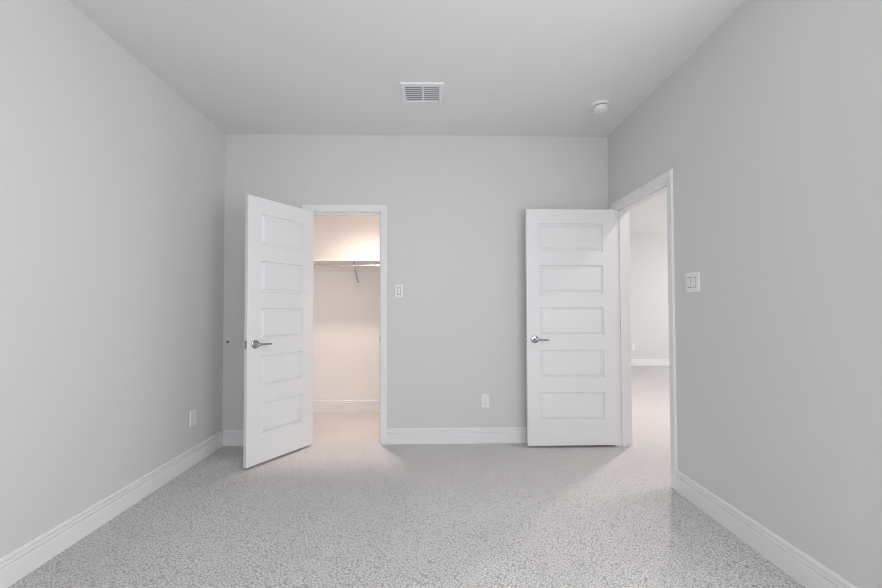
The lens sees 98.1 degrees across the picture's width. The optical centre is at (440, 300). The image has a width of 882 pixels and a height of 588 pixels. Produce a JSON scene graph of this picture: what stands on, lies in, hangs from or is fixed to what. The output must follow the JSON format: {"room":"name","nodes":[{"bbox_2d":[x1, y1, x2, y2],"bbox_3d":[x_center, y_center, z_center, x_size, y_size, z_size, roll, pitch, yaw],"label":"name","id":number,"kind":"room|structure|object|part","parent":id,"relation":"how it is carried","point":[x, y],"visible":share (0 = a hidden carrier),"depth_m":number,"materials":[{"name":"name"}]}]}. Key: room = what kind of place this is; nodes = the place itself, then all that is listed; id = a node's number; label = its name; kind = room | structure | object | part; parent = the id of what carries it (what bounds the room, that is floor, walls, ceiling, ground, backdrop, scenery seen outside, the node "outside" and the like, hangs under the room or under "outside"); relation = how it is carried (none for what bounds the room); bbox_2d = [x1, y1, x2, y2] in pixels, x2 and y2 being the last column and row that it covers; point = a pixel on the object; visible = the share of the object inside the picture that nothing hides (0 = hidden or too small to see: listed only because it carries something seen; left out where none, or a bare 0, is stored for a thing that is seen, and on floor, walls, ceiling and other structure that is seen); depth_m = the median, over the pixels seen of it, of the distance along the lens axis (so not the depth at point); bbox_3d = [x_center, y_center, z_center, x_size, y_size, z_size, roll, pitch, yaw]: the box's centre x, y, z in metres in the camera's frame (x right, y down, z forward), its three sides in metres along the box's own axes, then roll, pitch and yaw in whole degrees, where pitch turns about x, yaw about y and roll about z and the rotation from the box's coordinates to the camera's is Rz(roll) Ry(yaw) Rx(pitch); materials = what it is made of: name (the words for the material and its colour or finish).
{"room":"empty bedroom","nodes":[
{"label":"empty bedroom","id":0,"kind":"room"},
{"bbox_2d":[0,0,224,557],"bbox_3d":[-1.917,-0.154,1.135,0.120,2.740,4.690,0,-1,-1],"label":"wall","id":1,"kind":"structure","parent":0,"point":[112,183],"depth_m":2.08,"materials":[{"name":"white paint"}]},
{"bbox_2d":[0,430,223,587],"bbox_3d":[-1.846,1.147,1.107,0.015,0.136,4.450,0,-1,-1],"label":"baseboard","id":2,"kind":"structure","parent":1,"relation":"attached to","point":[31,555],"depth_m":2.05,"materials":[{"name":"white paint"}]},
{"bbox_2d":[190,408,196,426],"bbox_3d":[-1.892,0.899,2.925,0.008,0.122,0.078,0,-1,-1],"label":"electrical outlet","id":3,"kind":"object","parent":1,"relation":"attached to","point":[193,413],"visible":1,"depth_m":2.92,"materials":[{"name":"white plastic"}]},
{"bbox_2d":[313,215,379,399],"bbox_3d":[-0.678,-0.082,4.495,1.850,2.740,0.100,0,-1,-1],"label":"wall","id":4,"kind":"structure","parent":0,"point":[345,322],"depth_m":4.43,"materials":[{"name":"white paint"}]},
{"bbox_2d":[313,400,378,412],"bbox_3d":[-0.663,1.208,3.948,1.850,0.136,0.937,0,-1,-1],"label":"baseboard","id":5,"kind":"structure","parent":4,"relation":"attached to","point":[319,406],"depth_m":4.39,"materials":[{"name":"white paint"}]},
{"bbox_2d":[313,264,379,270],"bbox_3d":[-0.678,-0.377,4.443,1.850,0.084,0.018,0,-1,-1],"label":"trim","id":6,"kind":"structure","parent":4,"relation":"attached to","point":[314,268],"depth_m":4.42,"materials":[{"name":"white paint"}]},
{"bbox_2d":[313,259,379,263],"bbox_3d":[-0.674,-0.432,4.302,1.850,0.019,0.302,0,-1,-1],"label":"closet shelf","id":7,"kind":"object","parent":4,"relation":"attached to","point":[315,261],"visible":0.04,"depth_m":4.20,"materials":[{"name":"white paint"}]},
{"bbox_2d":[353,261,361,292],"bbox_3d":[-0.954,-0.254,4.293,0.086,0.336,0.300,0,-1,-1],"label":"shelf bracket","id":8,"kind":"object","parent":4,"relation":"attached to","point":[358,274],"visible":1,"depth_m":4.42,"materials":[{"name":"white metal"}]},
{"bbox_2d":[313,265,379,266],"bbox_3d":[-0.672,-0.374,4.177,1.850,0.029,0.029,0,-1,-1],"label":"closet rod","id":9,"kind":"object","parent":8,"relation":"attached to","point":[313,265],"visible":0.32,"depth_m":4.16,"materials":[{"name":"silver metal"}]},
{"bbox_3d":[-0.957,-0.283,4.424,0.022,0.270,0.004,0,-1,-1],"label":"wall plate","id":10,"kind":"part","parent":8,"relation":"part of","materials":[{"name":"white plastic"}]},
{"bbox_2d":[8,366,804,587],"bbox_3d":[2.310,1.317,3.425,8.670,0.120,9.140,0,-1,-1],"label":"floor","id":11,"kind":"structure","parent":0,"point":[346,508],"depth_m":2.09,"materials":[{"name":"carpet"}]},
{"bbox_2d":[68,0,746,233],"bbox_3d":[2.303,-1.542,3.489,8.670,0.120,9.140,0,-1,-1],"label":"ceiling","id":12,"kind":"structure","parent":0,"point":[320,67],"depth_m":2.35,"materials":[{"name":"white paint"}]},
{"bbox_2d":[400,82,443,103],"bbox_3d":[-0.134,-1.487,2.753,0.302,0.012,0.259,0,-1,-1],"label":"ceiling vent","id":13,"kind":"object","parent":12,"relation":"in","point":[412,92],"visible":1,"depth_m":2.74,"materials":[{"name":"white metal"}]},
{"bbox_2d":[590,100,609,114],"bbox_3d":[1.216,-1.463,2.922,0.140,0.058,0.140,0,-1,-1],"label":"smoke detector","id":14,"kind":"object","parent":12,"relation":"attached to","point":[599,107],"visible":1,"depth_m":2.89,"materials":[{"name":"white plastic"}]},
{"bbox_2d":[222,134,608,429],"bbox_3d":[-0.198,-0.106,3.459,3.423,2.740,0.120,0,-1,-1],"label":"wall","id":15,"kind":"structure","parent":0,"point":[457,205],"depth_m":3.41,"materials":[{"name":"white paint"}]},
{"bbox_2d":[243,194,313,467],"bbox_3d":[-1.289,0.228,3.088,0.148,2.019,0.619,-1,-2,32],"label":"door","id":16,"kind":"structure","parent":15,"relation":"in","point":[278,329],"depth_m":3.04,"materials":[{"name":"white paint"}]},
{"bbox_3d":[-1.378,0.331,2.866,0.043,0.065,0.065,-1,-2,32],"label":"handle","id":17,"kind":"part","parent":16,"relation":"part of","materials":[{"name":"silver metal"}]},
{"bbox_3d":[-1.330,0.331,2.898,0.023,0.023,0.125,-1,-2,32],"label":"lever","id":18,"kind":"part","parent":16,"relation":"part of","materials":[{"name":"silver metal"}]},
{"bbox_2d":[302,205,386,444],"bbox_3d":[-0.852,0.211,3.429,0.749,2.108,0.137,0,-1,-1],"label":"door frame","id":19,"kind":"structure","parent":15,"relation":"attached to","point":[342,208],"depth_m":3.38,"materials":[{"name":"white paint"}]},
{"bbox_2d":[223,427,526,445],"bbox_3d":[-0.193,1.194,3.363,3.394,0.136,0.015,0,-1,-1],"label":"baseboard","id":20,"kind":"structure","parent":15,"relation":"attached to","point":[474,435],"depth_m":3.36,"materials":[{"name":"white paint"}]},
{"bbox_2d":[395,284,402,297],"bbox_3d":[-0.372,-0.080,3.388,0.072,0.119,0.014,0,-1,-1],"label":"light switch","id":21,"kind":"object","parent":15,"relation":"attached to","point":[398,287],"visible":1,"depth_m":3.39,"materials":[{"name":"white plastic"}]},
{"bbox_2d":[481,394,488,407],"bbox_3d":[0.391,0.893,3.386,0.074,0.120,0.009,0,-1,-1],"label":"wall outlet","id":22,"kind":"object","parent":15,"relation":"attached to","point":[484,397],"visible":1,"depth_m":3.38,"materials":[{"name":"white plastic"}]},
{"bbox_2d":[630,234,668,358],"bbox_3d":[3.977,-0.014,8.005,4.882,2.740,0.120,0,-1,-1],"label":"wall","id":23,"kind":"structure","parent":0,"point":[648,252],"depth_m":7.95,"materials":[{"name":"white paint"}]},
{"bbox_2d":[631,359,668,365],"bbox_3d":[3.982,1.286,7.908,4.882,0.136,0.015,0,-1,-1],"label":"baseboard","id":24,"kind":"structure","parent":23,"relation":"attached to","point":[634,362],"depth_m":7.91,"materials":[{"name":"white paint"}]},
{"bbox_2d":[608,0,881,587],"bbox_3d":[1.579,-0.112,3.380,0.125,2.740,9.020,0,-1,-1],"label":"wall","id":25,"kind":"structure","parent":0,"point":[769,133],"depth_m":1.74,"materials":[{"name":"white paint"}]},
{"bbox_2d":[525,209,617,445],"bbox_3d":[1.116,0.226,3.295,0.787,2.019,0.148,0,-1,-1],"label":"door","id":26,"kind":"structure","parent":25,"relation":"in","point":[571,366],"depth_m":3.28,"materials":[{"name":"white paint"}]},
{"bbox_3d":[0.800,0.335,3.247,0.065,0.065,0.043,0,-1,-1],"label":"handle","id":27,"kind":"part","parent":26,"relation":"part of","materials":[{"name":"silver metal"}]},
{"bbox_2d":[609,169,677,490],"bbox_3d":[1.589,0.196,2.950,0.159,2.105,0.879,0,-1,-1],"label":"door frame","id":28,"kind":"structure","parent":25,"relation":"attached to","point":[621,213],"depth_m":3.30,"materials":[{"name":"white paint"}]},
{"bbox_2d":[685,271,699,292],"bbox_3d":[1.533,-0.109,2.341,0.014,0.122,0.122,0,-1,-1],"label":"light switch","id":29,"kind":"object","parent":25,"relation":"attached to","point":[692,279],"visible":1,"depth_m":2.33,"materials":[{"name":"white plastic"}]},
{"bbox_2d":[676,470,856,587],"bbox_3d":[1.561,1.141,1.185,0.015,0.136,4.450,0,-1,-1],"label":"baseboard","id":30,"kind":"structure","parent":25,"relation":"attached to","point":[794,562],"depth_m":1.83,"materials":[{"name":"white paint"}]}
]}

